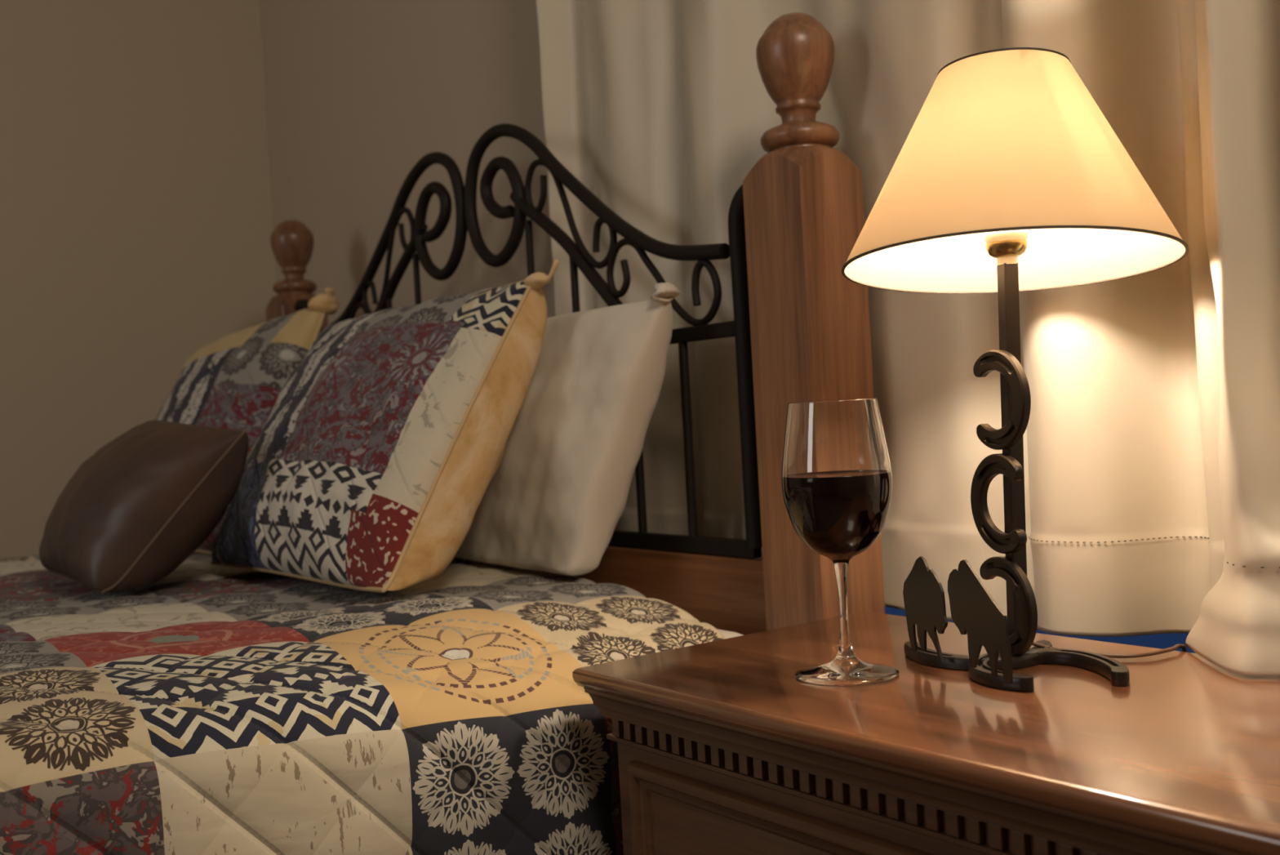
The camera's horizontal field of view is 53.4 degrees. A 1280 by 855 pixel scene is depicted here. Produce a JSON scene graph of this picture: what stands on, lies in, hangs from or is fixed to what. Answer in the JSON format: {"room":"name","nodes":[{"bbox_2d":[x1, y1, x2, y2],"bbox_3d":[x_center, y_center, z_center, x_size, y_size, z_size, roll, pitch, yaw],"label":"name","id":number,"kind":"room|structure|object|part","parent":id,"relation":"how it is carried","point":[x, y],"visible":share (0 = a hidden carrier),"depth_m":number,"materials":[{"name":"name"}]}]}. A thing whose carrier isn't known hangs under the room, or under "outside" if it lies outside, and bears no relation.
{"room":"bedroom","nodes":[
{"label":"bedroom","id":0,"kind":"room"},
{"bbox_2d":[0,0,276,557],"bbox_3d":[-2.585,-0.212,1.912,4.160,2.500,0.100,-4,1,-37],"label":"wall","id":1,"kind":"structure","parent":0,"point":[136,229],"depth_m":2.89,"materials":[{"name":"beige paint"}]},
{"bbox_2d":[259,0,555,324],"bbox_3d":[0.528,-0.376,1.287,0.100,2.500,4.820,-4,1,-37],"label":"wall","id":2,"kind":"structure","parent":0,"point":[357,92],"depth_m":2.57,"materials":[{"name":"beige paint"}]},
{"bbox_2d":[535,0,1224,636],"bbox_3d":[0.171,-0.601,1.496,0.118,1.616,1.111,-4,1,-37],"label":"curtain","id":3,"kind":"object","parent":2,"relation":"hanging from","point":[662,110],"visible":0.48,"depth_m":1.32,"materials":[{"name":"beige fabric"}]},
{"bbox_2d":[884,605,1195,653],"bbox_3d":[0.547,-0.412,1.259,0.060,1.530,1.350,-4,1,-37],"label":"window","id":4,"kind":"structure","parent":2,"relation":"in","point":[1162,641],"depth_m":1.33,"materials":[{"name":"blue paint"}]},
{"bbox_2d":[1185,0,1279,675],"bbox_3d":[0.572,-0.624,0.783,0.110,1.598,0.607,-4,1,-37],"label":"curtain","id":5,"kind":"object","parent":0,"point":[1237,628],"visible":1,"depth_m":0.96,"materials":[{"name":"beige fabric"}]},
{"bbox_3d":[-1.067,1.029,0.063,4.260,0.100,4.820,-4,1,-37],"label":"floor","id":6,"kind":"structure","parent":0,"visible":0},
{"bbox_2d":[265,13,884,635],"bbox_3d":[-1.064,0.282,1.392,2.166,1.359,1.574,-4,1,-37],"label":"frame","id":7,"kind":"object","parent":6,"relation":"on","point":[800,328],"visible":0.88,"depth_m":1.42,"materials":[{"name":"brown wood"}]},
{"bbox_3d":[-0.671,0.326,2.603,0.095,1.197,0.095,-4,1,-37],"label":"headboard post","id":8,"kind":"part","parent":7,"relation":"part of","materials":[{"name":"brown wood"}]},
{"bbox_3d":[-0.454,-0.310,2.236,0.019,0.265,0.607,-4,1,-37],"label":"scroll rail","id":9,"kind":"part","parent":7,"relation":"part of","materials":[{"name":"black metal"}]},
{"bbox_3d":[-0.087,-0.324,1.741,0.019,0.265,0.607,-4,1,-37],"label":"scroll rail","id":10,"kind":"part","parent":7,"relation":"part of","materials":[{"name":"black metal"}]},
{"bbox_3d":[-0.232,0.388,2.006,0.030,0.441,1.395,-4,1,-37],"label":"headboard panel","id":11,"kind":"part","parent":7,"relation":"part of","materials":[{"name":"brown wood"}]},
{"bbox_3d":[-0.241,0.157,1.990,0.014,0.020,1.270,-4,1,-37],"label":"rail","id":12,"kind":"part","parent":7,"relation":"part of","materials":[{"name":"black metal"}]},
{"bbox_3d":[-0.259,-0.102,1.991,0.012,0.018,1.260,-4,1,-37],"label":"cross rail","id":13,"kind":"part","parent":7,"relation":"part of","materials":[{"name":"black metal"}]},
{"bbox_2d":[716,628,743,638],"bbox_3d":[-1.045,0.492,1.361,1.958,0.418,1.457,-4,1,-37],"label":"mattress","id":14,"kind":"object","parent":7,"relation":"on","point":[726,633],"visible":0.05,"depth_m":1.36,"materials":[{"name":"beige fabric"}]},
{"bbox_2d":[0,551,724,854],"bbox_3d":[-0.800,0.459,1.516,1.244,0.495,1.519,-4,1,-37],"label":"patchwork quilt","id":15,"kind":"object","parent":14,"relation":"on","point":[203,708],"visible":0.73,"depth_m":1.10,"materials":[{"name":"multicoloured fabric"}]},
{"bbox_2d":[39,419,248,593],"bbox_3d":[-0.669,0.096,1.698,0.213,0.216,0.387,-4,1,-37],"label":"leather cushion","id":16,"kind":"object","parent":15,"relation":"on","point":[140,506],"visible":1,"depth_m":1.59,"materials":[{"name":"brown leather"}]},
{"bbox_2d":[155,288,339,553],"bbox_3d":[-0.717,-0.012,2.165,0.574,0.421,0.280,-2,1,43],"label":"sham","id":17,"kind":"object","parent":15,"relation":"on","point":[235,381],"visible":0.44,"depth_m":2.09,"materials":[{"name":"fabric"}]},
{"bbox_2d":[210,259,559,592],"bbox_3d":[-0.378,0.000,1.723,0.342,0.379,0.699,-4,1,-37],"label":"sham","id":18,"kind":"object","parent":15,"relation":"on","point":[374,461],"visible":1,"depth_m":1.51,"materials":[{"name":"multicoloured fabric"}]},
{"bbox_2d":[454,282,679,575],"bbox_3d":[-0.158,0.010,1.715,0.154,0.340,0.658,-4,1,-37],"label":"pillow","id":19,"kind":"object","parent":15,"relation":"on","point":[555,500],"visible":0.62,"depth_m":1.53,"materials":[{"name":"beige fabric"}]},
{"bbox_3d":[0.211,0.293,1.416,0.095,1.197,0.095,-4,1,-37],"label":"headboard post","id":20,"kind":"part","parent":7,"relation":"part of","materials":[{"name":"brown wood"}]},
{"bbox_2d":[572,611,1279,854],"bbox_3d":[0.323,0.541,0.924,0.367,0.700,0.737,-4,1,-37],"label":"bedside table","id":21,"kind":"object","parent":6,"relation":"on","point":[722,749],"visible":0.91,"depth_m":0.88,"materials":[{"name":"brown wood"}]},
{"bbox_3d":[0.185,0.362,0.826,0.011,0.172,0.631,-4,1,-37],"label":"drawer","id":22,"kind":"part","parent":21,"relation":"part of","materials":[{"name":"brown wood"}]},
{"bbox_2d":[782,398,899,685],"bbox_3d":[0.160,0.088,1.019,0.088,0.220,0.088,-4,1,-37],"label":"wine glass","id":23,"kind":"object","parent":21,"relation":"on","point":[837,474],"visible":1,"depth_m":0.99,"materials":[{"name":"clear glass"}]},
{"bbox_3d":[0.308,0.241,0.930,0.337,0.015,0.682,-4,1,-37],"label":"dentil moulding","id":24,"kind":"part","parent":21,"relation":"part of","materials":[{"name":"brown wood"}]},
{"bbox_3d":[0.310,0.233,0.923,0.358,0.047,0.723,-4,1,-37],"label":"cornice moulding","id":25,"kind":"part","parent":21,"relation":"part of","materials":[{"name":"brown wood"}]},
{"bbox_2d":[841,47,1188,691],"bbox_3d":[0.314,0.148,1.028,0.269,0.885,0.266,-4,1,-37],"label":"table lamp","id":26,"kind":"object","parent":21,"relation":"on","point":[1009,178],"visible":0.98,"depth_m":0.98,"materials":[{"name":"beige fabric"}]},
{"bbox_3d":[0.295,-0.289,1.034,0.105,0.012,0.105,-4,1,-37],"label":"shade trim","id":27,"kind":"part","parent":26,"relation":"part of","materials":[{"name":"brown fabric"}]},
{"bbox_2d":[984,229,1027,265],"bbox_3d":[0.295,-0.154,1.023,0.033,0.046,0.033,-4,1,-37],"label":"socket","id":28,"kind":"object","parent":26,"relation":"attached to","point":[1006,246],"depth_m":1.01,"materials":[{"name":"gold metal"}]},
{"bbox_3d":[0.301,0.026,1.027,0.018,0.317,0.016,-3,1,-14],"label":"lamp post","id":29,"kind":"part","parent":26,"relation":"part of","materials":[{"name":"black metal"}]},
{"bbox_3d":[0.293,-0.206,1.022,0.264,0.175,0.265,-4,1,-37],"label":"lamp shade","id":30,"kind":"part","parent":26,"relation":"part of","materials":[{"name":"fabric"}]},
{"bbox_3d":[0.297,-0.132,1.023,0.265,0.026,0.266,-4,1,-37],"label":"shade trim","id":31,"kind":"part","parent":26,"relation":"part of","materials":[{"name":"brown"}]},
{"bbox_3d":[0.403,0.378,1.036,0.143,0.415,0.038,-3,1,-7],"label":"power cord","id":32,"kind":"part","parent":26,"relation":"part of","materials":[{"name":"brown plastic"}]}
]}

